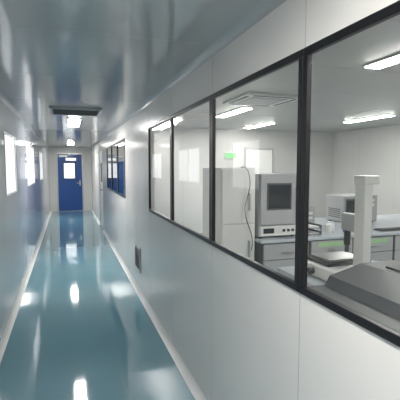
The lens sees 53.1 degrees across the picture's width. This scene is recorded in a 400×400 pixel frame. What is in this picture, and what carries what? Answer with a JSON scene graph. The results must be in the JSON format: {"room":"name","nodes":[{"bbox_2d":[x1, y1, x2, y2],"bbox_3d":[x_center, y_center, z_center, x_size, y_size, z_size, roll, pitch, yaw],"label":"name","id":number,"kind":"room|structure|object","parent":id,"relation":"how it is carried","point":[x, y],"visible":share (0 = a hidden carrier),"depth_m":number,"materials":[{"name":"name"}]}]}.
{"room":"laboratory corridor","nodes":[
{"label":"laboratory corridor","id":0,"kind":"room"},
{"bbox_2d":[0,100,49,340],"bbox_3d":[-2.838,-0.098,6.500,0.061,2.426,17.300,-2,5,-18],"label":"wall","id":1,"kind":"structure","parent":0,"point":[24,213],"depth_m":5.33,"materials":[{"name":"grey paint"}]},
{"bbox_2d":[4,131,16,196],"bbox_3d":[-2.246,-0.417,4.689,0.066,0.700,0.950,-2,5,-18],"label":"window","id":2,"kind":"structure","parent":1,"relation":"in","point":[9,140],"depth_m":4.72,"materials":[{"name":"white glass"}]},
{"bbox_2d":[0,90,48,147],"bbox_3d":[-2.789,-1.236,6.423,0.045,0.045,17.300,-2,5,-18],"label":"trim","id":3,"kind":"structure","parent":1,"relation":"attached to","point":[3,98],"depth_m":5.34,"materials":[{"name":"white metal"}]},
{"bbox_2d":[0,211,51,362],"bbox_3d":[-2.787,1.084,6.615,0.050,0.050,17.300,-2,5,-18],"label":"baseboard","id":4,"kind":"structure","parent":1,"relation":"attached to","point":[4,340],"depth_m":4.86,"materials":[{"name":"silver metal"}]},
{"bbox_2d":[26,144,34,185],"bbox_3d":[-3.119,-0.634,7.314,0.066,0.700,1.500,-2,5,-18],"label":"window","id":5,"kind":"structure","parent":1,"relation":"in","point":[30,150],"depth_m":7.30,"materials":[{"name":"white glass"}]},
{"bbox_2d":[39,151,42,179],"bbox_3d":[-4.078,-0.872,10.200,0.066,0.700,1.200,-2,5,-18],"label":"window","id":6,"kind":"structure","parent":1,"relation":"in","point":[40,153],"depth_m":10.21,"materials":[{"name":"white glass"}]},
{"bbox_2d":[48,147,91,211],"bbox_3d":[-4.829,-0.771,14.958,1.498,2.376,0.060,-2,5,-18],"label":"wall","id":7,"kind":"structure","parent":0,"point":[87,176],"depth_m":14.87,"materials":[{"name":"white paint"}]},
{"bbox_2d":[56,153,83,211],"bbox_3d":[-4.843,-0.661,14.931,0.940,2.160,0.120,-2,5,-18],"label":"door","id":8,"kind":"structure","parent":7,"relation":"in","point":[70,188],"depth_m":14.94,"materials":[{"name":"blue metal"}]},
{"bbox_2d":[65,158,75,160],"bbox_3d":[-4.797,-1.512,14.850,0.380,0.110,0.017,-2,5,-18],"label":"door sign","id":9,"kind":"object","parent":8,"relation":"attached to","point":[66,159],"visible":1,"depth_m":14.84,"materials":[{"name":"white plastic"}]},
{"bbox_2d":[0,210,194,399],"bbox_3d":[-2.099,1.115,6.846,1.618,0.050,17.420,-2,5,-18],"label":"floor","id":10,"kind":"structure","parent":0,"point":[81,330],"depth_m":3.98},
{"bbox_2d":[0,0,261,147],"bbox_3d":[-2.128,-1.301,6.637,1.558,0.051,17.420,-2,5,-18],"label":"ceiling","id":11,"kind":"structure","parent":0,"point":[111,56],"depth_m":2.52,"materials":[{"name":"grey paint"}]},
{"bbox_2d":[67,118,81,126],"bbox_3d":[-2.052,-1.252,6.508,0.210,0.025,1.190,-2,5,-18],"label":"ceiling light","id":12,"kind":"object","parent":11,"relation":"attached to","point":[71,122],"depth_m":6.32,"materials":[{"name":"white plastic"}]},
{"bbox_2d":[49,106,101,115],"bbox_3d":[-1.596,-1.136,5.136,0.620,0.031,0.600,-2,5,-18],"label":"ceiling air vent","id":13,"kind":"object","parent":11,"relation":"attached to","point":[54,110],"depth_m":5.02,"materials":[{"name":"grey metal"}]},
{"bbox_2d":[154,127,333,232],"bbox_3d":[0.800,-0.490,10.193,6.067,2.600,0.061,-2,5,-18],"label":"wall","id":14,"kind":"structure","parent":0,"point":[191,145],"depth_m":9.96,"materials":[{"name":"grey paint"}]},
{"bbox_2d":[224,152,235,158],"bbox_3d":[0.762,-1.123,10.075,0.320,0.160,0.038,-2,5,-18],"label":"exit sign","id":15,"kind":"object","parent":14,"relation":"attached to","point":[227,155],"visible":1,"depth_m":10.05,"materials":[{"name":"green plastic"}]},
{"bbox_2d":[244,147,273,172],"bbox_3d":[1.542,-0.280,10.383,0.850,2.150,0.079,-2,5,-18],"label":"door","id":16,"kind":"structure","parent":14,"relation":"in","point":[262,160],"depth_m":10.35,"materials":[{"name":"silver metal"}]},
{"bbox_2d":[91,0,399,399],"bbox_3d":[-1.360,-0.225,6.981,0.061,2.600,17.300,-2,5,-18],"label":"wall","id":17,"kind":"structure","parent":0,"point":[240,332],"depth_m":2.19,"materials":[{"name":"grey paint"}]},
{"bbox_2d":[99,150,103,229],"bbox_3d":[-2.664,-0.282,10.824,0.125,2.080,1.000,-2,5,-18],"label":"door","id":18,"kind":"structure","parent":17,"relation":"in","point":[100,152],"depth_m":10.91,"materials":[{"name":"silver metal"}]},
{"bbox_2d":[106,145,111,190],"bbox_3d":[-1.969,-0.693,8.696,0.022,0.950,0.998,-2,5,-18],"label":"window","id":19,"kind":"structure","parent":17,"relation":"in","point":[108,150],"depth_m":8.78,"materials":[{"name":"black"}]},
{"bbox_2d":[111,142,117,193],"bbox_3d":[-1.655,-0.615,7.750,0.022,0.950,0.998,-2,5,-18],"label":"window","id":20,"kind":"structure","parent":17,"relation":"in","point":[113,146],"depth_m":7.83,"materials":[{"name":"black"}]},
{"bbox_2d":[117,138,125,197],"bbox_3d":[-1.340,-0.537,6.804,0.022,0.950,0.998,-2,5,-18],"label":"window","id":21,"kind":"structure","parent":17,"relation":"in","point":[121,190],"depth_m":6.82,"materials":[{"name":"black"}]},
{"bbox_2d":[135,243,140,272],"bbox_3d":[-0.830,0.773,5.337,0.015,0.320,0.400,-2,5,-18],"label":"air vent","id":22,"kind":"object","parent":17,"relation":"in","point":[137,249],"visible":1,"depth_m":5.30,"materials":[{"name":"grey metal"}]},
{"bbox_2d":[91,209,206,399],"bbox_3d":[-1.412,1.047,7.069,0.050,0.050,17.300,-2,5,-18],"label":"baseboard","id":23,"kind":"structure","parent":17,"relation":"attached to","point":[190,381],"depth_m":3.90,"materials":[{"name":"silver metal"}]},
{"bbox_2d":[148,115,170,222],"bbox_3d":[-0.408,-0.305,3.999,0.022,0.950,1.028,-2,5,-18],"label":"window","id":24,"kind":"structure","parent":17,"relation":"in","point":[168,117],"depth_m":4.20,"materials":[{"name":"black"}]},
{"bbox_2d":[90,0,286,147],"bbox_3d":[-1.410,-1.274,6.878,0.045,0.045,17.300,-2,5,-18],"label":"trim","id":25,"kind":"structure","parent":17,"relation":"attached to","point":[263,8],"depth_m":2.40,"materials":[{"name":"white metal"}]},
{"bbox_2d":[171,95,210,244],"bbox_3d":[-0.084,-0.225,3.024,0.022,0.950,1.028,-2,5,-18],"label":"window","id":26,"kind":"structure","parent":17,"relation":"in","point":[208,98],"depth_m":2.93,"materials":[{"name":"black"}]},
{"bbox_2d":[211,49,302,291],"bbox_3d":[0.240,-0.144,2.050,0.022,0.950,1.028,-2,5,-18],"label":"window","id":27,"kind":"structure","parent":17,"relation":"in","point":[297,56],"depth_m":1.78,"materials":[{"name":"black"}]},
{"bbox_2d":[298,0,399,346],"bbox_3d":[0.564,-0.064,1.075,0.022,0.950,1.028,-2,5,-18],"label":"window","id":28,"kind":"structure","parent":17,"relation":"in","point":[392,10],"depth_m":1.50,"materials":[{"name":"black"}]},
{"bbox_2d":[155,14,399,131],"bbox_3d":[2.539,-1.379,4.853,6.187,0.051,11.120,-2,5,-18],"label":"ceiling","id":29,"kind":"structure","parent":0,"point":[342,89],"depth_m":5.12,"materials":[{"name":"grey paint"}]},
{"bbox_2d":[160,118,182,125],"bbox_3d":[-0.617,-1.636,8.433,0.200,0.025,1.240,-2,5,-18],"label":"recessed light","id":30,"kind":"object","parent":29,"relation":"in","point":[167,123],"visible":0.81,"depth_m":8.34,"materials":[{"name":"white plastic"}]},
{"bbox_2d":[216,107,253,117],"bbox_3d":[0.566,-1.512,6.934,0.200,0.025,1.240,-2,5,-18],"label":"recessed light","id":31,"kind":"object","parent":29,"relation":"in","point":[241,109],"visible":0.92,"depth_m":6.79,"materials":[{"name":"white plastic"}]},
{"bbox_2d":[243,122,275,128],"bbox_3d":[1.329,-1.689,9.076,0.200,0.025,1.240,-2,5,-18],"label":"recessed light","id":32,"kind":"object","parent":29,"relation":"in","point":[265,123],"visible":1,"depth_m":8.94,"materials":[{"name":"white plastic"}]},
{"bbox_2d":[223,92,297,106],"bbox_3d":[0.867,-1.398,5.617,0.840,0.035,0.840,-2,5,-18],"label":"air conditioner","id":33,"kind":"object","parent":29,"relation":"attached to","point":[249,98],"visible":0.89,"depth_m":5.47,"materials":[{"name":"grey plastic"}]},
{"bbox_2d":[343,114,395,122],"bbox_3d":[3.272,-1.586,7.827,0.200,0.025,1.240,-2,5,-18],"label":"recessed light","id":34,"kind":"object","parent":29,"relation":"in","point":[385,115],"visible":1,"depth_m":7.65,"materials":[{"name":"white plastic"}]},
{"bbox_2d":[362,53,399,68],"bbox_3d":[1.808,-1.204,3.197,0.200,0.025,1.240,-2,5,-18],"label":"recessed light","id":35,"kind":"object","parent":29,"relation":"in","point":[393,59],"visible":1,"depth_m":3.56,"materials":[{"name":"white plastic"}]},
{"bbox_2d":[332,124,399,214],"bbox_3d":[5.446,-0.138,5.922,0.061,2.600,11.120,-2,5,-18],"label":"wall","id":36,"kind":"structure","parent":0,"point":[375,151],"depth_m":9.63,"materials":[{"name":"grey paint"}]},
{"bbox_3d":[2.548,1.264,5.042,6.067,0.050,11.060,-2,5,-18],"label":"floor","id":37,"kind":"structure","parent":0,"visible":0},
{"bbox_2d":[203,168,254,259],"bbox_3d":[0.347,0.427,4.918,0.440,1.640,0.680,-2,5,-18],"label":"tall cabinet","id":38,"kind":"object","parent":37,"relation":"on","point":[232,231],"visible":0.51,"depth_m":4.61,"materials":[{"name":"silver metal"}]},
{"bbox_2d":[241,167,252,249],"bbox_3d":[0.518,0.098,4.624,0.184,0.966,0.080,5,7,45],"label":"power cable","id":39,"kind":"object","parent":38,"relation":"attached to","point":[241,167],"visible":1,"depth_m":4.58,"materials":[{"name":"grey plastic"}]},
{"bbox_2d":[277,260,375,285],"bbox_3d":[1.279,0.995,3.388,1.000,0.760,0.750,-2,5,-18],"label":"table","id":40,"kind":"object","parent":37,"relation":"on","point":[288,272],"visible":0.2,"depth_m":3.32,"materials":[{"name":"silver metal"}]},
{"bbox_2d":[307,175,379,280],"bbox_3d":[1.179,0.208,3.274,0.590,0.823,0.580,-2,5,-18],"label":"machine","id":41,"kind":"object","parent":40,"relation":"on","point":[320,265],"visible":0.81,"depth_m":3.09,"materials":[{"name":"grey plastic"}]},
{"bbox_2d":[254,214,399,273],"bbox_3d":[2.304,0.758,6.008,3.900,0.800,1.600,-2,5,-18],"label":"lab bench","id":42,"kind":"object","parent":37,"relation":"on","point":[273,252],"visible":0.38,"depth_m":4.96,"materials":[{"name":"grey plastic"}]},
{"bbox_2d":[255,173,295,237],"bbox_3d":[0.877,0.054,4.989,0.530,0.769,0.560,-2,5,-18],"label":"oven","id":43,"kind":"object","parent":42,"relation":"on","point":[275,193],"visible":0.73,"depth_m":4.75,"materials":[{"name":"grey metal"}]},
{"bbox_2d":[308,207,314,222],"bbox_3d":[1.419,0.230,5.961,0.422,0.258,0.409,-2,5,-18],"label":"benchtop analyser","id":44,"kind":"object","parent":42,"relation":"on","point":[311,209],"visible":0.12,"depth_m":5.82,"materials":[{"name":"plastic"}]},
{"bbox_2d":[308,222,321,234],"bbox_3d":[1.366,0.365,5.146,0.240,0.123,0.320,-2,5,-18],"label":"document tray","id":45,"kind":"object","parent":42,"relation":"on","point":[311,231],"visible":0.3,"depth_m":5.06,"materials":[{"name":"grey plastic"}]},
{"bbox_2d":[326,221,331,232],"bbox_3d":[1.670,0.350,5.182,0.070,0.148,0.070,-2,5,-18],"label":"bottle","id":46,"kind":"object","parent":42,"relation":"on","point":[328,225],"visible":1,"depth_m":5.16,"materials":[{"name":"white plastic"}]},
{"bbox_2d":[326,193,376,221],"bbox_3d":[2.379,0.121,6.298,0.622,0.418,0.459,-2,5,-18],"label":"machine","id":47,"kind":"object","parent":42,"relation":"on","point":[336,204],"visible":0.5,"depth_m":6.16,"materials":[{"name":"white plastic"}]},
{"bbox_2d":[373,227,399,231],"bbox_3d":[2.568,0.393,5.400,0.440,0.025,0.140,-2,5,-18],"label":"keyboard","id":48,"kind":"object","parent":42,"relation":"on","point":[388,228],"visible":1,"depth_m":5.35,"materials":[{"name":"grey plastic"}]},
{"bbox_2d":[307,260,399,332],"bbox_3d":[1.195,0.930,1.864,1.110,1.140,0.930,-2,5,-18],"label":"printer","id":49,"kind":"object","parent":37,"relation":"on","point":[371,289],"visible":0.16,"depth_m":1.89,"materials":[{"name":"grey plastic"}]}
]}

